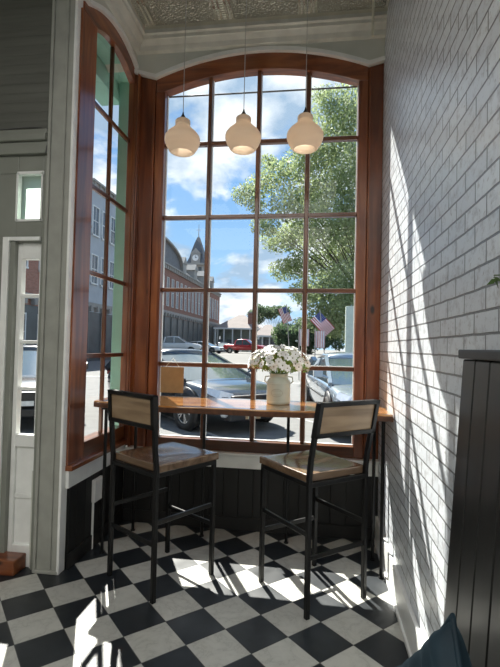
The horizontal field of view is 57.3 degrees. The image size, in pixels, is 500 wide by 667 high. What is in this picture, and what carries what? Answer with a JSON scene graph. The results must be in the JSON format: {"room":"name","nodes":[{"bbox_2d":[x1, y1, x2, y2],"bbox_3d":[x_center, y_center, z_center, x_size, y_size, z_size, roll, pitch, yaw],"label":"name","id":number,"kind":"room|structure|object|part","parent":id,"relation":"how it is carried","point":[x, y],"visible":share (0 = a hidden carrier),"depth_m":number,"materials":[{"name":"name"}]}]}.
{"room":"cafe","nodes":[
{"label":"cafe","id":0,"kind":"room"},
{"bbox_2d":[0,0,52,130],"bbox_3d":[-3.035,-0.546,3.335,3.435,4.100,0.160,1,-2,8],"label":"wall","id":1,"kind":"structure","parent":0,"point":[25,25],"depth_m":3.08,"materials":[{"name":"grey wood"}]},
{"bbox_2d":[0,126,46,152],"bbox_3d":[-1.894,-1.291,3.093,1.136,0.189,0.030,1,-2,8],"label":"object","id":2,"kind":"object","parent":1,"relation":"attached to","point":[30,126],"visible":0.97,"depth_m":3.05,"materials":[{"name":"grey wood"}]},
{"bbox_2d":[0,128,47,575],"bbox_3d":[-2.117,0.079,3.125,1.535,2.880,0.240,1,-2,8],"label":"door","id":3,"kind":"structure","parent":1,"relation":"in","point":[23,157],"depth_m":3.04,"materials":[{"name":"paint"}]},
{"bbox_3d":[-1.487,0.462,3.060,0.185,2.140,0.050,1,-2,8],"label":"sidelight sash","id":4,"kind":"part","parent":3,"relation":"part of","materials":[{"name":"grey wood"}]},
{"bbox_3d":[-2.059,-0.919,3.168,1.400,0.320,0.001,1,-2,8],"label":"transom glass","id":5,"kind":"part","parent":3,"relation":"part of","materials":[{"name":"clear glass"}]},
{"bbox_2d":[32,0,74,574],"bbox_3d":[-1.258,-0.515,3.010,0.177,4.100,0.085,1,-2,8],"label":"trim","id":6,"kind":"structure","parent":1,"relation":"attached to","point":[63,11],"depth_m":2.98,"materials":[{"name":"grey wood"}]},
{"bbox_2d":[29,471,32,567],"bbox_3d":[-1.264,1.233,3.434,0.220,0.630,0.920,1,-2,8],"label":"wall","id":7,"kind":"structure","parent":0,"point":[32,471],"depth_m":2.99,"materials":[{"name":"paint"}]},
{"bbox_2d":[64,465,122,569],"bbox_3d":[-1.135,1.285,3.409,0.045,0.530,0.870,1,-2,8],"label":"wainscoting","id":8,"kind":"structure","parent":7,"relation":"attached to","point":[78,537],"depth_m":3.21,"materials":[{"name":"black paint"}]},
{"bbox_2d":[65,445,124,488],"bbox_3d":[-1.133,0.963,3.408,0.038,0.115,0.890,1,-2,8],"label":"trim","id":9,"kind":"structure","parent":7,"relation":"attached to","point":[85,471],"depth_m":3.20,"materials":[{"name":"white paint"}]},
{"bbox_2d":[91,475,101,548],"bbox_3d":[-1.121,1.304,3.350,0.030,0.490,0.132,1,-2,8],"label":"outlet box","id":10,"kind":"object","parent":7,"relation":"attached to","point":[97,482],"visible":0.85,"depth_m":3.29,"materials":[{"name":"grey metal"}]},
{"bbox_2d":[93,0,137,72],"bbox_3d":[-1.157,-2.389,3.532,0.270,0.320,0.880,1,-2,8],"label":"wall","id":11,"kind":"structure","parent":0,"point":[117,67],"depth_m":3.91,"materials":[{"name":"paint"}]},
{"bbox_2d":[56,0,83,574],"bbox_3d":[-1.173,-0.513,2.997,0.018,4.100,0.076,1,-2,8],"label":"trim","id":12,"kind":"structure","parent":11,"relation":"attached to","point":[62,499],"depth_m":2.97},
{"bbox_2d":[65,1,134,470],"bbox_3d":[-1.115,-0.732,3.459,0.135,3.275,0.910,1,-2,8],"label":"window","id":13,"kind":"structure","parent":11,"relation":"in","point":[81,450],"depth_m":3.18,"materials":[{"name":"brown wood"}]},
{"bbox_3d":[-1.152,0.887,3.413,0.135,0.035,0.910,1,-2,8],"label":"sill","id":14,"kind":"part","parent":13,"relation":"part of","materials":[{"name":"brown wood"}]},
{"bbox_3d":[-1.154,0.818,3.517,0.100,0.110,0.680,1,-2,8],"label":"rail","id":15,"kind":"part","parent":13,"relation":"part of","materials":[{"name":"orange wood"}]},
{"bbox_2d":[84,0,138,68],"bbox_3d":[-1.034,-2.310,3.512,0.042,0.174,0.880,1,-2,8],"label":"trim","id":16,"kind":"structure","parent":11,"relation":"attached to","point":[91,3],"depth_m":3.52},
{"bbox_2d":[95,32,128,424],"bbox_3d":[-1.323,-0.536,3.714,0.360,4.220,1.030,1,-2,8],"label":"window frame","id":17,"kind":"structure","parent":11,"relation":"attached to","point":[121,84],"depth_m":4.12,"materials":[{"name":"teal paint"}]},
{"bbox_2d":[105,0,144,54],"bbox_3d":[-1.249,-2.520,1.619,0.120,0.170,4.700,1,-2,8],"label":"crown molding","id":18,"kind":"structure","parent":11,"relation":"attached to","point":[123,11],"depth_m":3.60,"materials":[{"name":"paint"}]},
{"bbox_2d":[0,521,408,666],"bbox_3d":[-2.310,1.486,-0.100,5.910,0.120,8.650,1,-2,8],"label":"floor","id":19,"kind":"structure","parent":0,"point":[79,616],"depth_m":2.56,"materials":[{"name":"tile"}]},
{"bbox_2d":[107,389,218,603],"bbox_3d":[-0.564,0.958,2.948,0.477,1.185,0.545,0,-2,41],"label":"bar stool","id":20,"kind":"object","parent":19,"relation":"on","point":[140,410],"visible":1,"depth_m":2.86,"materials":[{"name":"black metal"}]},
{"bbox_3d":[-0.890,0.952,2.919,0.027,1.180,0.057,0,-2,41],"label":"leg","id":21,"kind":"part","parent":20,"relation":"part of","materials":[{"name":"black metal"}]},
{"bbox_3d":[-0.717,0.457,2.777,0.420,0.152,0.025,0,-2,41],"label":"backrest","id":22,"kind":"part","parent":20,"relation":"part of","materials":[{"name":"brown wood"}]},
{"bbox_3d":[-0.717,0.457,2.777,0.476,0.200,0.051,0,-2,41],"label":"frame","id":23,"kind":"part","parent":20,"relation":"part of","materials":[{"name":"black metal"}]},
{"bbox_3d":[-0.553,0.951,2.621,0.027,1.180,0.057,0,-2,41],"label":"leg","id":24,"kind":"part","parent":20,"relation":"part of","materials":[{"name":"black metal"}]},
{"bbox_3d":[-0.556,0.829,2.957,0.472,0.026,0.482,0,-2,41],"label":"seat frame","id":25,"kind":"part","parent":20,"relation":"part of","materials":[{"name":"black metal"}]},
{"bbox_3d":[-0.541,0.794,2.975,0.474,0.044,0.485,0,-2,41],"label":"seat","id":26,"kind":"part","parent":20,"relation":"part of","materials":[{"name":"brown wood"}]},
{"bbox_3d":[-0.581,1.192,3.269,0.027,0.735,0.027,0,-2,41],"label":"leg","id":27,"kind":"part","parent":20,"relation":"part of","materials":[{"name":"black metal"}]},
{"bbox_3d":[-0.244,1.191,2.971,0.027,0.735,0.027,0,-2,41],"label":"leg","id":28,"kind":"part","parent":20,"relation":"part of","materials":[{"name":"black metal"}]},
{"bbox_2d":[94,396,392,578],"bbox_3d":[-0.089,1.038,3.300,2.069,1.065,0.611,1,-2,8],"label":"bar table","id":29,"kind":"object","parent":19,"relation":"on","point":[168,404],"visible":0.64,"depth_m":3.21,"materials":[{"name":"brown wood"}]},
{"bbox_3d":[-1.035,1.037,3.246,0.068,1.022,0.070,1,-2,8],"label":"leg","id":30,"kind":"part","parent":29,"relation":"part of","materials":[{"name":"black metal"}]},
{"bbox_3d":[-0.918,1.051,3.643,0.068,1.022,0.070,1,-2,8],"label":"leg","id":31,"kind":"part","parent":29,"relation":"part of","materials":[{"name":"black metal"}]},
{"bbox_3d":[-0.364,1.061,3.565,0.068,1.022,0.070,1,-2,8],"label":"leg","id":32,"kind":"part","parent":29,"relation":"part of","materials":[{"name":"black metal"}]},
{"bbox_2d":[264,373,293,404],"bbox_3d":[0.210,0.403,3.353,0.179,0.222,0.179,3,-2,-37],"label":"vase","id":33,"kind":"object","parent":29,"relation":"on","point":[278,385],"visible":0.94,"depth_m":3.28,"materials":[{"name":"beige ceramic"}]},
{"bbox_2d":[247,344,310,373],"bbox_3d":[0.211,0.196,3.353,0.466,0.238,0.368,1,-2,8],"label":"bouquet","id":34,"kind":"object","parent":33,"relation":"in","point":[283,361],"visible":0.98,"depth_m":3.28,"materials":[{"name":"white plant"}]},
{"bbox_3d":[0.134,0.175,3.221,0.062,0.064,0.004,0,-36,28],"label":"flower","id":35,"kind":"part","parent":34,"relation":"part of","materials":[{"name":"white plant"}]},
{"bbox_3d":[0.140,0.209,3.207,0.063,0.004,0.065,1,43,13],"label":"flower","id":36,"kind":"part","parent":34,"relation":"part of","materials":[{"name":"white plant"}]},
{"bbox_3d":[0.162,0.129,3.241,0.067,0.069,0.004,0,-44,30],"label":"flower","id":37,"kind":"part","parent":34,"relation":"part of","materials":[{"name":"white plant"}]},
{"label":"flower","id":38,"kind":"part","parent":34,"relation":"part of","materials":[{"name":"white plant"}]},
{"bbox_3d":[0.221,0.143,3.241,0.058,0.059,0.004,1,-45,9],"label":"flower","id":39,"kind":"part","parent":34,"relation":"part of","materials":[{"name":"white plant"}]},
{"bbox_3d":[0.228,0.222,3.184,0.071,0.073,0.004,2,-15,-25],"label":"flower","id":40,"kind":"part","parent":34,"relation":"part of","materials":[{"name":"white plant"}]},
{"label":"flower","id":41,"kind":"part","parent":34,"relation":"part of","materials":[{"name":"white plant"}]},
{"bbox_3d":[0.322,0.146,3.237,0.063,0.065,0.004,2,-41,-8],"label":"flower","id":42,"kind":"part","parent":34,"relation":"part of","materials":[{"name":"white plant"}]},
{"bbox_3d":[0.347,0.237,3.238,0.068,0.070,0.004,3,-9,-40],"label":"flower","id":43,"kind":"part","parent":34,"relation":"part of","materials":[{"name":"white plant"}]},
{"bbox_3d":[0.416,0.215,3.294,0.067,0.068,0.004,3,-21,-43],"label":"flower","id":44,"kind":"part","parent":34,"relation":"part of","materials":[{"name":"white plant"}]},
{"bbox_3d":[0.284,1.073,3.473,0.068,1.022,0.070,1,-2,8],"label":"leg","id":45,"kind":"part","parent":29,"relation":"part of","materials":[{"name":"black metal"}]},
{"bbox_3d":[0.871,1.080,3.228,0.068,1.022,0.070,1,-2,8],"label":"leg","id":46,"kind":"part","parent":29,"relation":"part of","materials":[{"name":"black metal"}]},
{"bbox_3d":[0.861,1.073,2.977,0.068,1.022,0.070,1,-2,8],"label":"leg","id":47,"kind":"part","parent":29,"relation":"part of","materials":[{"name":"black metal"}]},
{"bbox_2d":[258,399,379,619],"bbox_3d":[0.403,0.976,2.792,0.457,1.185,0.590,2,-2,-32],"label":"bar stool","id":48,"kind":"object","parent":19,"relation":"on","point":[353,417],"visible":1,"depth_m":2.67,"materials":[{"name":"black metal"}]},
{"bbox_3d":[0.079,1.196,2.894,0.027,0.735,0.027,2,-2,-32],"label":"leg","id":49,"kind":"part","parent":48,"relation":"part of","materials":[{"name":"black metal"}]},
{"bbox_3d":[0.378,0.812,2.844,0.454,0.044,0.480,2,-2,-32],"label":"seat","id":50,"kind":"part","parent":48,"relation":"part of","materials":[{"name":"brown wood"}]},
{"bbox_3d":[0.344,0.968,2.480,0.027,1.180,0.106,2,-2,-32],"label":"leg","id":51,"kind":"part","parent":48,"relation":"part of","materials":[{"name":"black metal"}]},
{"bbox_3d":[0.389,0.847,2.824,0.452,0.026,0.477,2,-2,-32],"label":"seat frame","id":52,"kind":"part","parent":48,"relation":"part of","materials":[{"name":"black metal"}]},
{"bbox_3d":[0.444,1.211,3.120,0.027,0.735,0.027,2,-2,-32],"label":"leg","id":53,"kind":"part","parent":48,"relation":"part of","materials":[{"name":"black metal"}]},
{"bbox_3d":[0.548,0.480,2.589,0.456,0.200,0.081,2,-2,-32],"label":"frame","id":54,"kind":"part","parent":48,"relation":"part of","materials":[{"name":"black metal"}]},
{"bbox_3d":[0.548,0.480,2.589,0.400,0.152,0.048,2,-2,-32],"label":"backrest","id":55,"kind":"part","parent":48,"relation":"part of","materials":[{"name":"brown wood"}]},
{"bbox_3d":[0.709,0.983,2.705,0.027,1.180,0.106,2,-2,-32],"label":"leg","id":56,"kind":"part","parent":48,"relation":"part of","materials":[{"name":"black metal"}]},
{"bbox_2d":[444,350,499,666],"bbox_3d":[0.130,0.724,-0.618,0.558,1.485,4.192,1,-2,8],"label":"bench","id":57,"kind":"object","parent":19,"relation":"on","point":[473,573],"visible":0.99,"depth_m":1.21,"materials":[{"name":"black paint"}]},
{"bbox_2d":[396,613,471,666],"bbox_3d":[0.361,0.797,0.883,0.150,0.485,0.489,1,-2,1],"label":"cushion","id":58,"kind":"object","parent":57,"relation":"on","point":[445,647],"visible":1,"depth_m":0.89,"materials":[{"name":"teal fabric"}]},
{"bbox_3d":[0.399,0.001,-0.599,0.059,0.028,4.125,1,-2,8],"label":"cap rail","id":59,"kind":"part","parent":57,"relation":"part of","materials":[{"name":"paint"}]},
{"bbox_2d":[487,274,499,286],"bbox_3d":[0.587,-0.059,0.930,0.109,0.187,0.347,1,-2,8],"label":"potted plant","id":60,"kind":"object","parent":57,"relation":"on","point":[496,279],"visible":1,"depth_m":1.09,"materials":[{"name":"green plant"}]},
{"bbox_2d":[129,0,389,29],"bbox_3d":[-2.214,-2.722,0.018,5.910,0.100,8.650,1,-2,8],"label":"ceiling","id":61,"kind":"structure","parent":0,"point":[153,14],"depth_m":3.56,"materials":[{"name":"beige metal"}]},
{"bbox_2d":[164,0,199,156],"bbox_3d":[-0.483,-1.929,3.361,0.259,1.216,0.259,1,-2,8],"label":"pendant lamp","id":62,"kind":"object","parent":61,"relation":"hanging from","point":[181,140],"visible":1,"depth_m":3.28,"materials":[{"name":"beige ceramic"}]},
{"bbox_3d":[-0.494,-1.448,3.348,0.259,0.252,0.259,1,-2,8],"label":"lamp shade","id":63,"kind":"part","parent":62,"relation":"part of","materials":[{"name":"beige ceramic"}]},
{"bbox_3d":[-0.479,-2.072,3.365,0.005,0.908,0.006,1,-2,8],"label":"cord","id":64,"kind":"part","parent":62,"relation":"part of","materials":[{"name":"silver metal"}]},
{"bbox_2d":[225,0,260,154],"bbox_3d":[-0.037,-1.921,3.298,0.259,1.216,0.259,1,-2,8],"label":"pendant lamp","id":65,"kind":"object","parent":61,"relation":"hanging from","point":[242,138],"visible":1,"depth_m":3.21,"materials":[{"name":"beige ceramic"}]},
{"bbox_3d":[-0.048,-1.439,3.285,0.259,0.252,0.259,1,-2,8],"label":"lamp shade","id":66,"kind":"part","parent":65,"relation":"part of","materials":[{"name":"beige ceramic"}]},
{"bbox_3d":[-0.034,-2.064,3.302,0.005,0.908,0.006,1,-2,8],"label":"cord","id":67,"kind":"part","parent":65,"relation":"part of","materials":[{"name":"silver metal"}]},
{"bbox_2d":[287,0,323,153],"bbox_3d":[0.399,-1.907,3.236,0.259,1.226,0.259,1,-2,8],"label":"pendant lamp","id":68,"kind":"object","parent":61,"relation":"hanging from","point":[305,136],"visible":1,"depth_m":3.15,"materials":[{"name":"beige ceramic"}]},
{"bbox_3d":[0.388,-1.421,3.223,0.259,0.252,0.259,1,-2,8],"label":"lamp shade","id":69,"kind":"part","parent":68,"relation":"part of","materials":[{"name":"beige ceramic"}]},
{"bbox_3d":[0.403,-2.050,3.240,0.005,0.918,0.006,1,-2,8],"label":"cord","id":70,"kind":"part","parent":68,"relation":"part of","materials":[{"name":"silver metal"}]},
{"bbox_2d":[370,0,375,36],"bbox_3d":[0.915,-2.356,3.400,0.058,0.300,0.060,1,-2,8],"label":"hanging rod","id":71,"kind":"object","parent":61,"relation":"hanging from","point":[372,1],"visible":1,"depth_m":3.39,"materials":[{"name":"beige paint"}]},
{"bbox_3d":[0.915,-2.356,3.400,0.019,0.300,0.020,1,-2,8],"label":"rod","id":72,"kind":"part","parent":71,"relation":"part of","materials":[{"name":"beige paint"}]},
{"bbox_2d":[138,38,384,79],"bbox_3d":[0.063,-2.333,3.918,2.080,0.355,0.270,1,-2,8],"label":"wall","id":73,"kind":"structure","parent":0,"point":[369,49],"depth_m":3.72,"materials":[{"name":"paint"}]},
{"bbox_2d":[124,63,383,458],"bbox_3d":[0.005,-0.623,3.790,2.095,3.182,0.135,1,-2,8],"label":"window frame","id":74,"kind":"structure","parent":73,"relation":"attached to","point":[138,335],"depth_m":3.86,"materials":[{"name":"brown wood"}]},
{"bbox_2d":[146,52,368,458],"bbox_3d":[0.055,-0.681,3.826,1.770,3.302,0.147,1,-2,8],"label":"window","id":75,"kind":"structure","parent":73,"relation":"in","point":[260,65],"depth_m":3.79,"materials":[{"name":"brown wood"}]},
{"bbox_2d":[160,358,183,392],"bbox_3d":[-0.644,0.349,3.807,0.196,0.287,0.026,1,-2,8],"label":"sign","id":76,"kind":"object","parent":75,"relation":"hanging from","point":[172,378],"visible":1,"depth_m":3.79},
{"bbox_3d":[0.017,0.925,3.758,1.615,0.087,0.100,1,-2,8],"label":"rail","id":77,"kind":"part","parent":75,"relation":"part of","materials":[{"name":"orange wood"}]},
{"bbox_2d":[134,46,384,79],"bbox_3d":[0.043,-2.260,3.785,2.080,0.209,0.035,1,-2,8],"label":"trim","id":78,"kind":"structure","parent":73,"relation":"attached to","point":[259,49],"depth_m":3.77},
{"bbox_2d":[138,11,386,54],"bbox_3d":[0.041,-2.431,3.748,2.080,0.170,0.120,1,-2,8],"label":"crown molding","id":79,"kind":"structure","parent":73,"relation":"attached to","point":[346,27],"depth_m":3.71,"materials":[{"name":"paint"}]},
{"bbox_2d":[378,0,499,640],"bbox_3d":[0.565,-0.570,-0.441,0.200,4.100,8.650,1,-2,8],"label":"wall","id":80,"kind":"structure","parent":0,"point":[440,236],"depth_m":2.01,"materials":[{"name":"brick"}]},
{"bbox_2d":[374,516,424,657],"bbox_3d":[0.393,1.379,-0.558,0.034,0.190,8.290,1,-2,8],"label":"baseboard","id":81,"kind":"structure","parent":80,"relation":"attached to","point":[412,636],"depth_m":2.50,"materials":[{"name":"white paint"}]},
{"bbox_3d":[-0.140,1.286,3.854,2.330,0.600,0.230,1,-2,8],"label":"wall","id":82,"kind":"structure","parent":0,"visible":0},
{"bbox_2d":[122,462,377,540],"bbox_3d":[-0.037,1.339,3.699,2.080,0.490,0.045,1,-2,8],"label":"wainscoting","id":83,"kind":"structure","parent":82,"relation":"attached to","point":[237,502],"depth_m":3.69,"materials":[{"name":"black paint"}]},
{"bbox_2d":[125,446,378,476],"bbox_3d":[-0.030,1.030,3.703,2.080,0.128,0.095,1,-2,8],"label":"trim","id":84,"kind":"structure","parent":82,"relation":"attached to","point":[243,460],"depth_m":3.69,"materials":[{"name":"white paint"}]},
{"label":"outside","id":85,"kind":"structure","parent":0,"visible":0},
{"bbox_2d":[208,350,344,363],"bbox_3d":[18.115,5.282,128.629,240.000,0.670,180.000,1,-2,8],"label":"parking lot","id":86,"kind":"structure","parent":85,"point":[241,356],"depth_m":48.78,"materials":[{"name":"grey concrete"}]},
{"bbox_2d":[162,336,201,349],"bbox_3d":[-7.864,1.221,48.563,5.580,1.860,2.200,1,-2,0],"label":"car","id":87,"kind":"object","parent":86,"relation":"on","point":[169,341],"visible":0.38,"depth_m":47.68,"materials":[{"name":"white paint"}]},
{"bbox_2d":[188,341,224,352],"bbox_3d":[-5.394,1.651,54.761,4.690,1.460,2.200,1,-2,22],"label":"car","id":88,"kind":"object","parent":86,"relation":"on","point":[211,347],"visible":0.49,"depth_m":53.68,"materials":[{"name":"white paint"}]},
{"bbox_2d":[215,342,228,351],"bbox_3d":[-3.781,1.950,64.112,2.200,1.460,4.690,2,-2,-14],"label":"car","id":89,"kind":"object","parent":86,"relation":"on","point":[220,344],"visible":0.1,"depth_m":63.80,"materials":[{"name":"white paint"}]},
{"bbox_2d":[223,339,265,352],"bbox_3d":[-0.532,1.642,57.606,5.580,1.860,2.200,1,-2,25],"label":"pickup truck","id":90,"kind":"object","parent":86,"relation":"on","point":[240,344],"visible":0.66,"depth_m":57.02,"materials":[{"name":"red paint"}]},
{"bbox_2d":[247,304,292,325],"bbox_3d":[4.365,-1.239,94.401,10.021,9.859,7.101,1,-2,8],"label":"tree","id":91,"kind":"object","parent":86,"relation":"on","point":[263,314],"visible":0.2,"depth_m":93.46,"materials":[{"name":"green plant"}]},
{"bbox_2d":[271,316,344,353],"bbox_3d":[8.333,0.226,65.852,10.980,5.585,7.187,1,-2,8],"label":"tree","id":92,"kind":"object","parent":86,"relation":"on","point":[281,331],"visible":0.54,"depth_m":64.02,"materials":[{"name":"green plant"}]},
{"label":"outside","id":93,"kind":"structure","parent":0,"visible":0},
{"bbox_2d":[20,360,351,443],"bbox_3d":[15.592,5.060,110.780,240.000,0.200,216.050,1,-2,8],"label":"street","id":94,"kind":"structure","parent":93,"point":[275,429],"depth_m":8.69,"materials":[{"name":"grey asphalt"}]},
{"bbox_2d":[21,345,87,417],"bbox_3d":[-4.680,0.975,9.680,2.200,1.460,4.690,2,-2,-24],"label":"car","id":95,"kind":"object","parent":94,"relation":"on","point":[29,351],"visible":0.05,"depth_m":8.15,"materials":[{"name":"white paint"}]},
{"bbox_3d":[-3.741,1.157,7.544,0.320,0.080,0.030,2,-2,-24],"label":"licence plate","id":96,"kind":"part","parent":95,"relation":"part of","materials":[{"name":"white metal"}]},
{"bbox_2d":[21,408,34,417],"bbox_3d":[-3.788,1.318,7.638,1.240,0.140,0.235,2,-2,-24],"label":"grille","id":97,"kind":"object","parent":95,"relation":"attached to","point":[25,412],"depth_m":7.57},
{"bbox_2d":[21,391,34,402],"bbox_3d":[-3.765,1.058,7.606,1.100,0.180,0.120,2,-2,-24],"label":"grille","id":98,"kind":"object","parent":95,"relation":"attached to","point":[26,396],"depth_m":7.58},
{"bbox_2d":[23,225,91,344],"bbox_3d":[-18.678,-3.575,28.662,9.450,10.900,17.300,1,-2,8],"label":"brick building","id":99,"kind":"structure","parent":94,"relation":"on","point":[32,266],"depth_m":29.57,"materials":[{"name":"brick"}]},
{"bbox_2d":[87,178,115,360],"bbox_3d":[-17.043,-5.172,39.999,9.450,14.800,5.300,1,-2,8],"label":"building","id":100,"kind":"structure","parent":94,"relation":"on","point":[98,202],"depth_m":38.72,"materials":[{"name":"stone"}]},
{"bbox_3d":[-12.934,-5.308,37.858,0.060,2.300,1.000,1,-2,8],"label":"pane","id":101,"kind":"part","parent":100,"relation":"part of","materials":[{"name":"glass"}]},
{"bbox_3d":[-12.843,-9.306,37.970,0.060,2.300,1.000,1,-2,8],"label":"pane","id":102,"kind":"part","parent":100,"relation":"part of","materials":[{"name":"grey glass"}]},
{"bbox_3d":[-12.697,-5.256,39.541,0.060,2.300,1.000,1,-2,8],"label":"pane","id":103,"kind":"part","parent":100,"relation":"part of","materials":[{"name":"grey glass"}]},
{"bbox_3d":[-12.606,-9.253,39.653,0.060,2.300,1.000,1,-2,8],"label":"pane","id":104,"kind":"part","parent":100,"relation":"part of","materials":[{"name":"grey glass"}]},
{"bbox_3d":[-16.881,-12.252,40.198,9.450,0.630,5.300,1,-2,8],"label":"cornice","id":105,"kind":"part","parent":100,"relation":"part of","materials":[{"name":"stone"}]},
{"bbox_3d":[-12.473,-5.206,41.124,0.060,2.300,1.000,1,-2,8],"label":"pane","id":106,"kind":"part","parent":100,"relation":"part of","materials":[{"name":"grey glass"}]},
{"bbox_3d":[-12.382,-9.204,41.236,0.060,2.300,1.000,1,-2,8],"label":"pane","id":107,"kind":"part","parent":100,"relation":"part of","materials":[{"name":"grey glass"}]},
{"bbox_2d":[33,376,312,436],"bbox_3d":[1.790,1.900,12.894,120.000,0.006,12.940,1,-2,8],"label":"road marking","id":108,"kind":"object","parent":94,"relation":"on","point":[86,376],"visible":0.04,"depth_m":9.37,"materials":[{"name":"paint"}]},
{"bbox_2d":[105,348,272,431],"bbox_3d":[-1.339,1.053,9.746,2.200,1.460,4.690,3,-2,-40],"label":"car","id":109,"kind":"object","parent":94,"relation":"on","point":[221,382],"visible":0.28,"depth_m":8.42,"materials":[{"name":"paint"}]},
{"bbox_2d":[223,415,271,421],"bbox_3d":[0.080,1.418,8.032,1.240,0.140,0.235,3,-2,-40],"label":"grille","id":110,"kind":"object","parent":109,"relation":"attached to","point":[230,418],"depth_m":7.64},
{"bbox_2d":[231,394,266,399],"bbox_3d":[0.113,1.157,8.006,1.100,0.180,0.120,3,-2,-40],"label":"grille","id":111,"kind":"object","parent":109,"relation":"attached to","point":[239,396],"depth_m":7.83,"materials":[{"name":"silver metal"}]},
{"bbox_2d":[162,236,221,343],"bbox_3d":[-13.390,-4.158,65.571,9.550,14.372,46.200,1,-2,8],"label":"brick building","id":112,"kind":"structure","parent":94,"relation":"on","point":[182,311],"depth_m":64.55,"materials":[{"name":"brick"}]},
{"bbox_3d":[-10.621,-10.132,52.232,0.550,3.052,20.188,1,-2,8],"label":"mansard trim","id":113,"kind":"part","parent":112,"relation":"part of","materials":[{"name":"stone"}]},
{"bbox_3d":[-13.351,-8.056,65.687,9.450,0.630,46.200,1,-2,8],"label":"cornice","id":114,"kind":"part","parent":112,"relation":"part of","materials":[{"name":"stone"}]},
{"bbox_2d":[187,232,204,270],"bbox_3d":[-11.747,-9.888,101.914,4.550,29.146,4.706,1,-2,8],"label":"clock tower","id":115,"kind":"structure","parent":94,"relation":"on","point":[197,256],"depth_m":100.30,"materials":[{"name":"grey stone"}]},
{"bbox_3d":[-11.649,-13.731,102.099,4.550,3.250,4.550,1,-2,8],"label":"cornice","id":116,"kind":"part","parent":115,"relation":"part of","materials":[{"name":"stone"}]},
{"bbox_2d":[191,248,200,262],"bbox_3d":[-11.799,-17.029,100.601,2.340,3.250,1.651,1,-2,8],"label":"clock","id":117,"kind":"object","parent":115,"relation":"on","point":[196,252],"depth_m":99.93,"materials":[{"name":"white paint"}]},
{"bbox_2d":[213,312,261,351],"bbox_3d":[-1.632,0.057,84.074,8.200,7.520,10.030,1,-2,8],"label":"pavilion","id":118,"kind":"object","parent":94,"relation":"on","point":[240,326],"visible":0.48,"depth_m":80.63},
{"bbox_2d":[257,325,274,346],"bbox_3d":[2.904,1.123,73.803,3.900,5.020,7.030,1,-2,8],"label":"outbuilding","id":119,"kind":"structure","parent":94,"relation":"on","point":[264,333],"depth_m":71.87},
{"bbox_2d":[278,304,291,373],"bbox_3d":[1.971,0.450,25.980,0.843,4.236,0.133,1,-2,8],"label":"flag","id":120,"kind":"object","parent":94,"relation":"on","point":[284,313],"visible":1,"depth_m":26.00,"materials":[{"name":"multicoloured fabric"}]},
{"bbox_2d":[231,81,356,340],"bbox_3d":[4.983,-6.069,24.927,10.124,16.952,9.937,2,-2,-21],"label":"tree","id":121,"kind":"object","parent":94,"relation":"on","point":[345,227],"visible":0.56,"depth_m":24.70,"materials":[{"name":"green plant"}]},
{"bbox_2d":[299,329,308,345],"bbox_3d":[2.432,0.944,20.848,0.489,2.493,0.204,1,-2,8],"label":"flag","id":122,"kind":"object","parent":94,"relation":"on","point":[300,330],"visible":0.45,"depth_m":20.94,"materials":[{"name":"multicoloured fabric"}]},
{"bbox_2d":[315,331,324,347],"bbox_3d":[3.221,0.952,21.242,0.489,2.329,0.204,1,-2,8],"label":"flag","id":123,"kind":"object","parent":94,"relation":"on","point":[319,335],"visible":0.99,"depth_m":21.27,"materials":[{"name":"multicoloured fabric"}]},
{"bbox_2d":[310,309,334,352],"bbox_3d":[3.432,0.502,21.736,1.173,3.300,0.141,1,-2,8],"label":"flag","id":124,"kind":"object","parent":94,"relation":"on","point":[319,320],"visible":0.94,"depth_m":21.75,"materials":[{"name":"multicoloured fabric"}]},
{"bbox_2d":[306,352,352,401],"bbox_3d":[2.260,1.125,9.367,2.200,1.460,4.690,1,-2,0],"label":"car","id":125,"kind":"object","parent":94,"relation":"on","point":[321,386],"visible":0.27,"depth_m":8.75,"materials":[{"name":"silver metal"}]},
{"bbox_3d":[1.324,1.191,9.831,0.016,0.030,2.900,1,-2,0],"label":"moulding","id":126,"kind":"part","parent":125,"relation":"part of","materials":[{"name":"silver metal"}]},
{"bbox_2d":[313,370,327,378],"bbox_3d":[1.303,0.755,8.427,0.271,0.178,0.130,1,-2,0],"label":"mirror","id":127,"kind":"object","parent":125,"relation":"on","point":[315,373],"depth_m":8.37,"materials":[{"name":"silver metal"}]},
{"bbox_2d":[345,306,353,351],"bbox_3d":[3.041,0.569,13.901,0.305,2.780,0.240,1,-2,8],"label":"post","id":128,"kind":"object","parent":94,"relation":"on","point":[349,310],"visible":0.27,"depth_m":13.81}
]}

